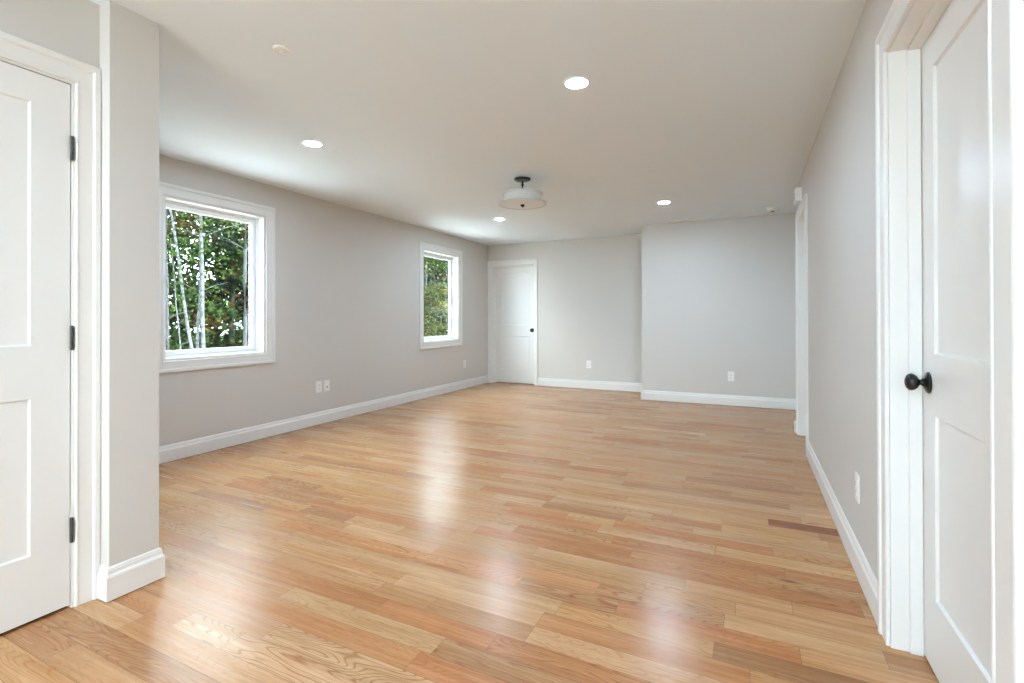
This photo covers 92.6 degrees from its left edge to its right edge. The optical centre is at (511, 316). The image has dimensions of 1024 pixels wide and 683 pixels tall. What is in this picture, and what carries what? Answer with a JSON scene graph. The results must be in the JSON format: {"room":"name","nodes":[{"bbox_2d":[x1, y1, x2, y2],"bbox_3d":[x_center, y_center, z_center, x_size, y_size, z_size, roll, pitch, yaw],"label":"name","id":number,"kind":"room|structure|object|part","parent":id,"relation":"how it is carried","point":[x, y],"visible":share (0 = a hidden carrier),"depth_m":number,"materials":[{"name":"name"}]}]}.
{"room":"empty living room","nodes":[
{"label":"empty living room","id":0,"kind":"room"},
{"bbox_2d":[0,0,158,566],"bbox_3d":[-3.295,-0.070,0.502,1.801,2.405,4.434,0,0,26],"label":"wall","id":1,"kind":"structure","parent":0,"point":[110,37],"depth_m":1.99,"materials":[{"name":"grey paint"}]},
{"bbox_2d":[0,30,100,633],"bbox_3d":[-1.897,0.063,1.554,0.170,2.122,0.958,0,0,26],"label":"door","id":2,"kind":"structure","parent":1,"relation":"in","point":[50,100],"depth_m":1.83,"materials":[{"name":"white paint"}]},
{"bbox_2d":[97,547,164,602],"bbox_3d":[-2.352,1.060,2.405,1.800,0.129,0.213,0,0,26],"label":"baseboard","id":3,"kind":"structure","parent":1,"relation":"attached to","point":[115,581],"depth_m":1.99,"materials":[{"name":"white paint"}]},
{"bbox_2d":[159,154,487,446],"bbox_3d":[-2.788,-0.058,3.796,0.155,2.405,10.805,0,0,26],"label":"wall","id":4,"kind":"structure","parent":0,"point":[347,278],"depth_m":5.27,"materials":[{"name":"grey paint"}]},
{"bbox_2d":[159,181,274,373],"bbox_3d":[-2.572,-0.298,4.222,0.174,1.476,1.084,0,0,26],"label":"window","id":5,"kind":"structure","parent":4,"relation":"in","point":[256,223],"depth_m":4.34,"materials":[{"name":"white paint"}]},
{"bbox_3d":[-2.614,-0.298,4.244,0.040,1.222,0.820,0,0,26],"label":"sash","id":6,"kind":"part","parent":5,"relation":"part of","materials":[{"name":"white plastic"}]},
{"bbox_3d":[-2.615,-0.298,4.244,0.079,1.288,0.886,0,0,26],"label":"frame","id":7,"kind":"part","parent":5,"relation":"part of","materials":[{"name":"white plastic"}]},
{"bbox_2d":[316,381,321,392],"bbox_3d":[-2.036,0.741,5.155,0.009,0.120,0.074,0,0,26],"label":"wall outlet","id":8,"kind":"object","parent":4,"relation":"attached to","point":[318,383],"visible":1,"depth_m":5.15,"materials":[{"name":"white plastic"}]},
{"bbox_2d":[159,375,487,463],"bbox_3d":[-1.766,1.071,5.703,0.015,0.129,6.234,0,0,26],"label":"baseboard","id":9,"kind":"structure","parent":4,"relation":"attached to","point":[171,452],"depth_m":4.84,"materials":[{"name":"white paint"}]},
{"bbox_2d":[324,380,329,391],"bbox_3d":[-1.988,0.741,5.254,0.008,0.120,0.074,0,0,26],"label":"wall jack","id":10,"kind":"object","parent":4,"relation":"attached to","point":[326,382],"visible":1,"depth_m":5.25,"materials":[{"name":"white plastic"}]},
{"bbox_2d":[419,241,462,349],"bbox_3d":[-1.099,-0.290,7.267,0.174,1.492,1.116,0,0,26],"label":"window","id":11,"kind":"structure","parent":4,"relation":"in","point":[455,263],"depth_m":7.60,"materials":[{"name":"white paint"}]},
{"bbox_3d":[-1.145,-0.288,7.280,0.040,1.236,0.846,0,0,26],"label":"sash","id":12,"kind":"part","parent":11,"relation":"part of","materials":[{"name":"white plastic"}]},
{"bbox_3d":[-1.146,-0.288,7.280,0.079,1.302,0.912,0,0,26],"label":"frame","id":13,"kind":"part","parent":11,"relation":"part of","materials":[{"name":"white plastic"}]},
{"bbox_2d":[0,382,938,682],"bbox_3d":[-0.419,1.202,3.021,6.094,0.150,11.758,0,0,26],"label":"floor","id":14,"kind":"structure","parent":0,"point":[498,532],"depth_m":2.27,"materials":[{"name":"brown wood"}]},
{"bbox_2d":[90,0,865,245],"bbox_3d":[-0.256,-1.349,2.869,5.950,0.180,12.035,0,0,26],"label":"ceiling","id":15,"kind":"structure","parent":0,"point":[423,113],"depth_m":2.88,"materials":[{"name":"white paint"}]},
{"bbox_2d":[273,45,290,54],"bbox_3d":[-1.084,-1.251,2.305,0.080,0.018,0.080,0,0,26],"label":"ceiling sensor","id":16,"kind":"object","parent":15,"relation":"attached to","point":[280,49],"visible":1,"depth_m":2.30,"materials":[{"name":"white plastic"}]},
{"bbox_2d":[302,140,322,146],"bbox_3d":[-1.446,-1.251,3.546,0.140,0.006,0.140,0,0,26],"label":"recessed light","id":17,"kind":"object","parent":15,"relation":"in","point":[311,143],"visible":1,"depth_m":3.53,"materials":[{"name":"white plastic"}]},
{"bbox_2d":[498,176,546,209],"bbox_3d":[0.096,-1.123,4.451,0.450,0.260,0.450,0,0,26],"label":"ceiling fixture","id":18,"kind":"object","parent":15,"relation":"attached to","point":[522,198],"visible":1,"depth_m":4.37,"materials":[{"name":"white glass"}]},
{"bbox_3d":[0.096,-1.069,4.451,0.450,0.098,0.450,0,0,26],"label":"lamp shade","id":19,"kind":"part","parent":18,"relation":"part of","materials":[{"name":"white glass"}]},
{"bbox_3d":[0.096,-1.023,4.451,0.400,0.012,0.400,0,0,26],"label":"diffuser dish","id":20,"kind":"part","parent":18,"relation":"part of","materials":[{"name":"white glass"}]},
{"bbox_2d":[564,76,589,88],"bbox_3d":[0.349,-1.258,2.639,0.140,0.006,0.140,0,0,26],"label":"recessed light","id":21,"kind":"object","parent":15,"relation":"in","point":[578,82],"visible":1,"depth_m":2.63,"materials":[{"name":"white plastic"}]},
{"bbox_2d":[658,201,670,203],"bbox_3d":[1.668,-1.250,5.367,0.140,0.006,0.140,0,0,26],"label":"recessed light","id":22,"kind":"object","parent":15,"relation":"in","point":[660,202],"visible":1,"depth_m":5.36,"materials":[{"name":"white plastic"}]},
{"bbox_2d":[668,218,697,222],"bbox_3d":[2.216,-1.244,6.347,0.360,0.014,0.110,0,0,26],"label":"ceiling vent","id":23,"kind":"object","parent":15,"relation":"in","point":[693,219],"visible":1,"depth_m":6.31,"materials":[{"name":"white plastic"}]},
{"bbox_2d":[766,207,779,211],"bbox_3d":[3.014,-1.233,5.655,0.144,0.044,0.144,0,0,26],"label":"smoke detector","id":24,"kind":"object","parent":15,"relation":"attached to","point":[769,209],"visible":1,"depth_m":5.61,"materials":[{"name":"white plastic"}]},
{"bbox_2d":[488,234,641,391],"bbox_3d":[0.846,-0.049,7.972,2.790,2.405,0.120,0,0,26],"label":"wall","id":25,"kind":"structure","parent":0,"point":[590,289],"depth_m":7.73,"materials":[{"name":"grey paint"}]},
{"bbox_2d":[488,258,537,385],"bbox_3d":[0.027,0.092,8.357,0.938,2.108,0.140,0,0,26],"label":"door","id":26,"kind":"structure","parent":25,"relation":"in","point":[512,284],"depth_m":8.40,"materials":[{"name":"white paint"}]},
{"bbox_2d":[586,361,590,367],"bbox_3d":[1.211,0.755,7.721,0.074,0.120,0.009,0,0,26],"label":"wall outlet","id":27,"kind":"object","parent":25,"relation":"attached to","point":[588,363],"visible":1,"depth_m":7.72,"materials":[{"name":"white plastic"}]},
{"bbox_2d":[538,378,795,409],"bbox_3d":[1.951,1.069,6.984,3.711,0.129,0.690,0,0,26],"label":"baseboard","id":28,"kind":"structure","parent":25,"relation":"attached to","point":[732,400],"depth_m":6.48,"materials":[{"name":"white paint"}]},
{"bbox_2d":[642,213,795,409],"bbox_3d":[2.857,-0.059,6.625,2.004,2.405,0.795,0,0,26],"label":"wall","id":29,"kind":"structure","parent":0,"point":[719,295],"depth_m":6.27,"materials":[{"name":"grey paint"}]},
{"bbox_2d":[728,372,733,380],"bbox_3d":[2.780,0.760,6.212,0.074,0.120,0.009,0,0,26],"label":"wall outlet","id":30,"kind":"object","parent":29,"relation":"attached to","point":[730,374],"visible":1,"depth_m":6.21,"materials":[{"name":"white plastic"}]},
{"bbox_2d":[797,0,893,578],"bbox_3d":[1.289,-0.076,1.382,0.260,2.405,10.010,0,0,26],"label":"wall","id":31,"kind":"structure","parent":0,"point":[838,178],"depth_m":2.34,"materials":[{"name":"grey paint"}]},
{"bbox_2d":[794,187,801,204],"bbox_3d":[2.580,-1.086,4.420,0.053,0.120,0.180,0,0,26],"label":"door chime","id":32,"kind":"object","parent":31,"relation":"attached to","point":[798,191],"visible":0.98,"depth_m":4.34,"materials":[{"name":"white plastic"}]},
{"bbox_2d":[795,193,808,456],"bbox_3d":[2.611,0.067,4.297,0.140,2.116,0.897,0,0,26],"label":"door frame","id":33,"kind":"structure","parent":31,"relation":"in","point":[801,216],"depth_m":4.62,"materials":[{"name":"white paint"}]},
{"bbox_2d":[806,441,877,625],"bbox_3d":[1.841,1.053,2.830,0.015,0.129,2.415,0,0,26],"label":"baseboard","id":34,"kind":"structure","parent":31,"relation":"attached to","point":[867,580],"depth_m":2.27,"materials":[{"name":"white paint"}]},
{"bbox_2d":[855,471,859,503],"bbox_3d":[1.509,0.747,2.140,0.009,0.120,0.074,0,0,26],"label":"wall outlet","id":35,"kind":"object","parent":31,"relation":"attached to","point":[857,477],"visible":1,"depth_m":2.12,"materials":[{"name":"white plastic"}]},
{"bbox_2d":[875,0,1023,682],"bbox_3d":[1.144,0.064,1.264,0.140,2.106,1.012,0,0,26],"label":"door","id":36,"kind":"structure","parent":31,"relation":"in","point":[949,74],"depth_m":1.40,"materials":[{"name":"white paint"}]},
{"bbox_3d":[1.294,0.210,1.573,0.050,0.055,0.055,0,0,26],"label":"knob","id":37,"kind":"part","parent":36,"relation":"part of","materials":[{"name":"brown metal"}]},
{"label":"outside","id":38,"kind":"structure","parent":0,"visible":0},
{"bbox_3d":[-21.182,2.172,29.680,56.000,0.120,85.000,0,0,26],"label":"ground","id":39,"kind":"structure","parent":38,"visible":0},
{"bbox_2d":[167,211,210,337],"bbox_3d":[-11.408,-1.741,15.685,4.136,7.873,3.812,0,0,-6],"label":"tree","id":40,"kind":"object","parent":39,"relation":"on","point":[183,211],"visible":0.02,"depth_m":16.24,"materials":[{"name":"green plant"}]},
{"bbox_2d":[167,214,225,342],"bbox_3d":[-9.876,-0.851,12.579,4.482,7.199,4.301,0,0,15],"label":"tree","id":41,"kind":"object","parent":39,"relation":"on","point":[181,256],"visible":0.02,"depth_m":13.27,"materials":[{"name":"green plant"}]},
{"bbox_2d":[167,208,225,349],"bbox_3d":[-8.562,-0.734,10.948,4.078,6.284,4.316,0,0,-12],"label":"oak tree","id":42,"kind":"object","parent":39,"relation":"on","point":[190,294],"visible":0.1,"depth_m":11.38,"materials":[{"name":"green plant"}]},
{"bbox_2d":[166,209,239,348],"bbox_3d":[-6.227,-1.073,9.363,3.274,6.373,3.060,0,0,-25],"label":"birch tree","id":43,"kind":"object","parent":39,"relation":"on","point":[198,309],"visible":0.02,"depth_m":9.45,"materials":[{"name":"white plant"}]},
{"bbox_2d":[166,223,243,349],"bbox_3d":[-6.016,0.182,8.898,2.624,3.859,2.797,0,0,26],"label":"birch tree","id":44,"kind":"object","parent":39,"relation":"on","point":[196,232],"visible":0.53,"depth_m":8.98,"materials":[{"name":"green plant"}]},
{"bbox_2d":[166,209,247,348],"bbox_3d":[-6.519,-0.935,8.752,3.818,6.101,3.291,0,0,26],"label":"birch tree","id":45,"kind":"object","parent":39,"relation":"on","point":[170,210],"visible":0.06,"depth_m":9.06,"materials":[{"name":"green plant"}]},
{"bbox_2d":[166,208,248,350],"bbox_3d":[-6.780,-1.088,10.009,3.620,6.414,3.467,0,0,26],"label":"tree","id":46,"kind":"object","parent":39,"relation":"on","point":[210,227],"visible":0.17,"depth_m":9.89,"materials":[{"name":"green plant"}]},
{"bbox_2d":[168,212,248,347],"bbox_3d":[-7.276,-0.608,12.849,4.594,6.035,4.110,0,0,32],"label":"oak tree","id":47,"kind":"object","parent":39,"relation":"on","point":[231,287],"visible":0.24,"depth_m":12.35,"materials":[{"name":"green plant"}]},
{"bbox_2d":[169,221,248,339],"bbox_3d":[-10.383,-2.100,17.113,4.206,8.506,4.018,0,0,-10],"label":"tree","id":48,"kind":"object","parent":39,"relation":"on","point":[175,221],"visible":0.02,"depth_m":16.68,"materials":[{"name":"green plant"}]},
{"bbox_2d":[176,211,244,348],"bbox_3d":[-5.828,-1.482,9.448,3.362,7.192,3.480,0,0,26],"label":"birch tree","id":49,"kind":"object","parent":39,"relation":"on","point":[202,318],"visible":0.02,"depth_m":9.42,"materials":[{"name":"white plant"}]},
{"bbox_2d":[172,215,248,347],"bbox_3d":[-8.545,-1.472,14.975,3.902,7.338,4.254,0,0,15],"label":"tree","id":50,"kind":"object","parent":39,"relation":"on","point":[237,234],"visible":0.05,"depth_m":14.45,"materials":[{"name":"green plant"}]},
{"bbox_2d":[183,215,248,345],"bbox_3d":[-5.618,-1.194,10.107,3.772,6.620,3.642,0,0,26],"label":"tree","id":51,"kind":"object","parent":39,"relation":"on","point":[245,248],"visible":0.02,"depth_m":10.23,"materials":[{"name":"green plant"}]},
{"bbox_2d":[204,225,248,339],"bbox_3d":[-8.545,-1.969,16.805,4.121,8.235,4.427,0,0,19],"label":"maple tree","id":52,"kind":"object","parent":39,"relation":"on","point":[239,225],"visible":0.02,"depth_m":16.13,"materials":[{"name":"green plant"}]},
{"bbox_2d":[206,221,248,343],"bbox_3d":[-6.678,-1.204,14.409,4.741,6.689,4.266,0,0,35],"label":"tree","id":53,"kind":"object","parent":39,"relation":"on","point":[234,221],"visible":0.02,"depth_m":13.77,"materials":[{"name":"green plant"}]},
{"bbox_2d":[166,323,447,349],"bbox_3d":[-4.574,1.418,16.074,4.169,2.546,24.183,0,0,27],"label":"undergrowth","id":54,"kind":"object","parent":39,"relation":"on","point":[443,331],"visible":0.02,"depth_m":12.02,"materials":[{"name":"green plant"}]},
{"bbox_2d":[424,257,446,317],"bbox_3d":[-3.441,-1.193,19.992,3.958,6.698,3.249,0,0,-35],"label":"tree","id":55,"kind":"object","parent":39,"relation":"on","point":[426,258],"visible":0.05,"depth_m":20.03,"materials":[{"name":"green plant"}]},
{"bbox_2d":[424,280,447,335],"bbox_3d":[-3.033,0.347,18.916,2.461,3.596,2.468,0,0,26],"label":"maple tree","id":56,"kind":"object","parent":39,"relation":"on","point":[434,286],"visible":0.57,"depth_m":18.70,"materials":[{"name":"green plant"}]},
{"bbox_2d":[424,256,447,336],"bbox_3d":[-4.240,-1.669,19.608,4.041,7.876,4.334,0,0,-20],"label":"maple tree","id":57,"kind":"object","parent":39,"relation":"on","point":[436,264],"visible":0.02,"depth_m":19.35,"materials":[{"name":"green plant"}]},
{"bbox_2d":[424,258,447,335],"bbox_3d":[-3.455,-1.805,21.305,4.176,8.329,3.927,0,0,-44],"label":"oak tree","id":58,"kind":"object","parent":39,"relation":"on","point":[444,274],"visible":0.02,"depth_m":21.22,"materials":[{"name":"green plant"}]},
{"bbox_2d":[426,261,447,325],"bbox_3d":[-3.146,-0.337,22.231,3.480,4.988,3.505,0,0,-20],"label":"tree","id":59,"kind":"object","parent":39,"relation":"on","point":[446,261],"visible":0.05,"depth_m":21.89,"materials":[{"name":"green plant"}]},
{"bbox_2d":[428,257,447,330],"bbox_3d":[-3.428,-1.248,21.035,3.906,6.806,3.406,0,0,-13],"label":"tree","id":60,"kind":"object","parent":39,"relation":"on","point":[430,273],"visible":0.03,"depth_m":20.98,"materials":[{"name":"green plant"}]},
{"bbox_2d":[435,265,447,334],"bbox_3d":[-2.428,-1.757,23.639,4.180,8.256,3.970,0,0,-26],"label":"tree","id":61,"kind":"object","parent":39,"relation":"on","point":[445,265],"visible":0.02,"depth_m":22.85,"materials":[{"name":"green plant"}]}
]}

